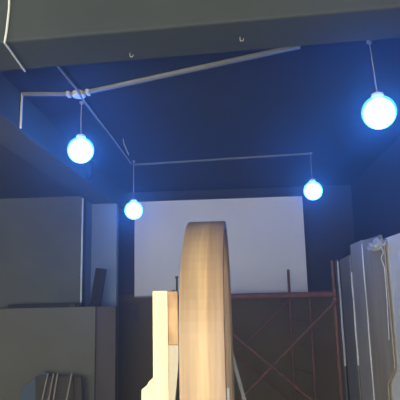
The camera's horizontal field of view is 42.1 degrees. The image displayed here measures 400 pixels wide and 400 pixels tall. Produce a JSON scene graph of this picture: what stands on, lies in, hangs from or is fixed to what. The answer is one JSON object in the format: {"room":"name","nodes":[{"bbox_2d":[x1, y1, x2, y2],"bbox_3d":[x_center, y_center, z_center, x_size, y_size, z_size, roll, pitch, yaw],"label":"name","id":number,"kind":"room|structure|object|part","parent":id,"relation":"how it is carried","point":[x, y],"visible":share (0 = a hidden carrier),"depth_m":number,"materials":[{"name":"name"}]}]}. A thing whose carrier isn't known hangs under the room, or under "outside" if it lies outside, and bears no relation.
{"room":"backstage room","nodes":[
{"label":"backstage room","id":0,"kind":"room"},
{"bbox_2d":[0,144,78,198],"bbox_3d":[-2.708,-0.299,5.106,2.400,0.100,4.450,-2,-11,3],"label":"ceiling","id":1,"kind":"structure","parent":0,"point":[19,178],"depth_m":5.51,"materials":[{"name":"grey paint"}]},
{"bbox_2d":[0,196,85,308],"bbox_3d":[-2.507,1.355,6.211,2.250,2.750,0.150,-2,-11,3],"label":"panel","id":2,"kind":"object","parent":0,"point":[40,238],"depth_m":6.24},
{"bbox_2d":[80,198,83,302],"bbox_3d":[-1.404,0.617,6.186,0.018,1.300,0.025,-2,-11,3],"label":"trim","id":3,"kind":"structure","parent":2,"relation":"attached to","point":[82,222],"depth_m":6.18,"materials":[{"name":"metal"}]},
{"bbox_2d":[0,306,96,399],"bbox_3d":[-2.389,1.965,5.901,2.480,1.430,0.220,-2,-11,3],"label":"wall","id":4,"kind":"structure","parent":0,"point":[61,341],"depth_m":5.80,"materials":[{"name":"white paint"}]},
{"bbox_2d":[8,303,83,307],"bbox_3d":[-1.772,1.214,5.979,0.855,0.044,0.100,-2,-11,3],"label":"bar","id":5,"kind":"object","parent":4,"relation":"on","point":[52,304],"visible":0.94,"depth_m":5.93,"materials":[{"name":"black plastic"}]},
{"bbox_2d":[88,268,106,306],"bbox_3d":[-1.186,1.010,6.044,0.201,0.443,0.110,-2,-11,3],"label":"board","id":6,"kind":"object","parent":4,"relation":"on","point":[100,273],"visible":0.97,"depth_m":6.02,"materials":[{"name":"black wood"}]},
{"bbox_2d":[85,200,91,306],"bbox_3d":[-1.402,1.353,6.341,0.060,2.750,0.250,-2,-11,3],"label":"wall","id":7,"kind":"structure","parent":0,"point":[88,204],"depth_m":6.46,"materials":[{"name":"blue paint"}]},
{"bbox_2d":[0,73,125,211],"bbox_3d":[-1.354,-0.422,5.216,0.295,0.380,4.800,-2,-11,3],"label":"beam","id":8,"kind":"structure","parent":7,"relation":"attached to","point":[39,142],"depth_m":4.43,"materials":[{"name":"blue paint"}]},
{"bbox_2d":[84,160,92,179],"bbox_3d":[-1.173,-0.324,5.487,0.020,0.226,0.277,-2,-11,3],"label":"coil","id":9,"kind":"object","parent":8,"relation":"attached to","point":[88,178],"visible":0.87,"depth_m":5.50,"materials":[{"name":"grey paint"}]},
{"bbox_2d":[90,203,118,305],"bbox_3d":[-1.197,1.395,6.508,0.325,2.720,0.120,-2,-11,3],"label":"wall niche","id":10,"kind":"object","parent":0,"point":[105,217],"visible":0.56,"depth_m":6.60,"materials":[{"name":"paint"}]},
{"bbox_2d":[95,306,118,399],"bbox_3d":[-1.042,1.924,5.848,0.218,1.430,0.180,-2,-11,3],"label":"wall","id":11,"kind":"structure","parent":0,"point":[107,317],"depth_m":5.81,"materials":[{"name":"white paint"}]},
{"bbox_2d":[0,38,399,192],"bbox_3d":[0.470,-0.619,5.156,3.365,0.100,4.850,-2,-11,3],"label":"ceiling","id":12,"kind":"structure","parent":0,"point":[310,98],"depth_m":4.33,"materials":[{"name":"blue paint"}]},
{"bbox_2d":[67,101,93,162],"bbox_3d":[-0.903,-0.516,3.950,0.200,0.483,0.200,-2,-11,3],"label":"globe pendant","id":13,"kind":"object","parent":12,"relation":"hanging from","point":[80,149],"visible":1,"depth_m":3.86,"materials":[{"name":"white glass"}]},
{"bbox_3d":[-0.900,-0.377,3.923,0.200,0.200,0.200,-2,-11,3],"label":"globe","id":14,"kind":"part","parent":13,"relation":"part of","materials":[{"name":"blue glass"}]},
{"bbox_2d":[56,66,131,163],"bbox_3d":[-0.826,-0.628,4.489,0.029,0.017,2.483,-2,-11,3],"label":"cable","id":15,"kind":"object","parent":12,"relation":"attached to","point":[58,67],"visible":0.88,"depth_m":4.02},
{"bbox_2d":[124,161,142,218],"bbox_3d":[-0.724,-0.112,5.677,0.200,0.648,0.200,-2,-11,3],"label":"globe pendant","id":16,"kind":"object","parent":12,"relation":"hanging from","point":[133,209],"visible":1,"depth_m":5.57,"materials":[{"name":"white glass"}]},
{"bbox_3d":[-0.719,0.108,5.635,0.200,0.200,0.200,-2,-11,3],"label":"globe","id":17,"kind":"part","parent":16,"relation":"part of","materials":[{"name":"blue glass"}]},
{"bbox_3d":[-0.728,-0.218,5.697,0.010,0.431,0.006,-2,-11,3],"label":"cord","id":18,"kind":"part","parent":16,"relation":"part of","materials":[{"name":"white plastic"}]},
{"bbox_2d":[20,46,300,128],"bbox_3d":[-0.314,-0.714,3.532,2.018,0.274,0.218,-5,-11,18],"label":"conduit","id":19,"kind":"object","parent":12,"relation":"attached to","point":[88,92],"visible":0.85,"depth_m":3.53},
{"bbox_2d":[134,152,311,165],"bbox_3d":[0.221,-0.446,5.709,1.978,0.020,0.030,-3,-11,9],"label":"conduit","id":20,"kind":"object","parent":12,"relation":"attached to","point":[309,153],"visible":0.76,"depth_m":5.69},
{"bbox_2d":[303,155,322,199],"bbox_3d":[1.190,-0.254,5.524,0.200,0.514,0.200,-2,-11,3],"label":"globe pendant","id":21,"kind":"object","parent":12,"relation":"hanging from","point":[312,190],"visible":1,"depth_m":5.43,"materials":[{"name":"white glass"}]},
{"bbox_3d":[1.194,-0.100,5.495,0.200,0.200,0.200,-2,-11,3],"label":"globe","id":22,"kind":"part","parent":21,"relation":"part of","materials":[{"name":"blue glass"}]},
{"bbox_2d":[361,40,396,128],"bbox_3d":[1.047,-0.689,3.086,0.200,0.554,0.200,-2,-11,3],"label":"globe pendant","id":23,"kind":"object","parent":12,"relation":"hanging from","point":[379,111],"visible":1,"depth_m":2.99,"materials":[{"name":"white glass"}]},
{"bbox_3d":[1.034,-0.795,3.107,0.026,0.337,0.006,-2,-11,3],"label":"cord","id":24,"kind":"part","parent":23,"relation":"part of","materials":[{"name":"white plastic"}]},
{"bbox_3d":[1.051,-0.515,3.053,0.200,0.200,0.200,-2,-11,3],"label":"globe","id":25,"kind":"part","parent":23,"relation":"part of","materials":[{"name":"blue glass"}]},
{"bbox_2d":[118,185,361,399],"bbox_3d":[0.485,1.331,7.136,3.710,3.000,0.150,-2,-11,3],"label":"wall","id":26,"kind":"structure","parent":0,"point":[248,315],"depth_m":7.00,"materials":[{"name":"paint"}]},
{"bbox_2d":[134,192,307,297],"bbox_3d":[0.261,0.620,7.170,2.403,1.378,0.068,-2,-11,3],"label":"projection screen","id":27,"kind":"object","parent":26,"relation":"attached to","point":[265,232],"visible":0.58,"depth_m":7.16,"materials":[{"name":"white fabric"}]},
{"bbox_2d":[351,137,399,242],"bbox_3d":[1.947,0.469,2.738,0.200,3.000,8.600,-2,-11,3],"label":"wall","id":28,"kind":"structure","parent":0,"point":[375,193],"depth_m":5.85,"materials":[{"name":"blue paint"}]},
{"bbox_2d":[0,0,399,70],"bbox_3d":[-1.043,-0.908,2.672,6.093,0.380,0.321,-3,-11,7],"label":"beam","id":29,"kind":"structure","parent":28,"relation":"attached to","point":[41,33],"depth_m":2.45,"materials":[{"name":"grey paint"}]},
{"bbox_2d":[3,0,25,71],"bbox_3d":[-0.927,-0.841,2.643,0.024,0.259,0.321,-1,-11,-2],"label":"cable","id":30,"kind":"object","parent":29,"relation":"attached to","point":[8,13],"visible":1,"depth_m":2.50,"materials":[{"name":"white plastic"}]},
{"bbox_3d":[-0.933,2.122,2.725,6.060,0.120,8.800,-2,-11,3],"label":"floor","id":31,"kind":"structure","parent":0,"visible":0},
{"bbox_2d":[19,372,49,399],"bbox_3d":[-1.762,2.202,5.414,0.284,0.760,0.292,-2,-11,3],"label":"board","id":32,"kind":"object","parent":31,"relation":"on","point":[28,392],"visible":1,"depth_m":5.51,"materials":[{"name":"grey"}]},
{"bbox_2d":[35,373,81,399],"bbox_3d":[-1.443,2.172,5.294,0.579,0.761,0.326,-2,-11,3],"label":"stack","id":33,"kind":"object","parent":31,"relation":"on","point":[47,387],"visible":1,"depth_m":5.41,"materials":[{"name":"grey wood"}]},
{"bbox_2d":[141,276,178,399],"bbox_3d":[-0.188,1.180,2.489,0.192,1.610,0.050,-2,-11,3],"label":"stand","id":34,"kind":"object","parent":31,"relation":"on","point":[163,384],"visible":0.98,"depth_m":2.55,"materials":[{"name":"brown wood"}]},
{"bbox_3d":[-0.181,1.214,2.480,0.076,1.539,0.045,-2,-11,3],"label":"post","id":35,"kind":"part","parent":34,"relation":"part of","materials":[{"name":"brown wood"}]},
{"bbox_2d":[179,221,234,399],"bbox_3d":[0.071,1.084,2.890,0.207,1.935,1.280,-2,-11,5],"label":"wooden arch","id":36,"kind":"object","parent":31,"relation":"on","point":[206,365],"visible":1,"depth_m":2.38,"materials":[{"name":"brown wood"}]},
{"bbox_2d":[233,353,245,399],"bbox_3d":[0.344,1.523,3.618,0.348,1.333,0.018,-2,-11,3],"label":"wooden stick","id":37,"kind":"object","parent":31,"relation":"on","point":[234,360],"visible":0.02,"depth_m":3.66,"materials":[{"name":"grey wood"}]},
{"bbox_2d":[172,260,342,399],"bbox_3d":[0.561,1.651,5.760,1.599,1.860,1.320,1,-11,-14],"label":"scaffold tower","id":38,"kind":"object","parent":31,"relation":"on","point":[289,294],"visible":0.57,"depth_m":5.39,"materials":[{"name":"red metal"}]},
{"bbox_3d":[0.687,0.976,5.303,1.500,0.057,0.060,1,-11,-14],"label":"rail","id":39,"kind":"part","parent":38,"relation":"part of","materials":[{"name":"red metal"}]},
{"bbox_3d":[1.151,1.790,6.497,0.034,1.830,0.034,-2,-11,3],"label":"post","id":40,"kind":"part","parent":38,"relation":"part of","materials":[{"name":"red metal"}]},
{"bbox_3d":[1.292,1.843,5.913,0.026,1.505,0.026,-2,-11,3],"label":"ladder post","id":41,"kind":"part","parent":38,"relation":"part of","materials":[{"name":"red metal"}]},
{"bbox_3d":[1.429,1.557,5.373,0.034,1.860,0.034,-2,-11,3],"label":"post","id":42,"kind":"part","parent":38,"relation":"part of","materials":[{"name":"red metal"}]},
{"bbox_2d":[335,259,347,399],"bbox_3d":[1.817,1.748,6.676,0.033,1.950,0.263,-2,-11,3],"label":"leaning board","id":43,"kind":"object","parent":31,"relation":"on","point":[339,299],"visible":1,"depth_m":6.65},
{"bbox_2d":[339,255,361,399],"bbox_3d":[1.783,1.647,6.137,0.029,1.950,0.623,-2,-11,3],"label":"leaning board","id":44,"kind":"object","parent":31,"relation":"on","point":[351,342],"visible":0.95,"depth_m":6.12,"materials":[{"name":"grey wood"}]},
{"bbox_2d":[350,240,374,399],"bbox_3d":[1.771,1.486,5.607,0.030,2.070,0.425,-1,-11,0],"label":"leaning board","id":45,"kind":"object","parent":31,"relation":"on","point":[357,260],"visible":0.85,"depth_m":5.62,"materials":[{"name":"grey wood"}]},
{"bbox_2d":[362,235,395,399],"bbox_3d":[1.729,1.381,5.016,0.060,2.060,0.746,-2,-11,2],"label":"leaning board","id":46,"kind":"object","parent":31,"relation":"on","point":[382,347],"depth_m":5.04,"materials":[{"name":"wood"}]},
{"bbox_2d":[367,238,385,250],"bbox_3d":[1.690,0.429,4.987,0.128,0.126,0.538,-2,-11,3],"label":"wrap","id":47,"kind":"object","parent":46,"relation":"attached to","point":[377,244],"visible":1,"depth_m":4.88,"materials":[{"name":"white plastic"}]},
{"bbox_3d":[1.693,0.841,4.750,0.038,0.849,0.023,-2,-11,3],"label":"plastic strip","id":48,"kind":"part","parent":46,"relation":"part of","materials":[{"name":"white plastic"}]},
{"bbox_2d":[383,233,399,399],"bbox_3d":[1.750,1.251,4.211,0.030,2.017,1.750,-2,-11,3],"label":"board","id":49,"kind":"object","parent":31,"relation":"on","point":[392,248],"visible":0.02,"depth_m":4.68,"materials":[{"name":"white wood"}]}
]}

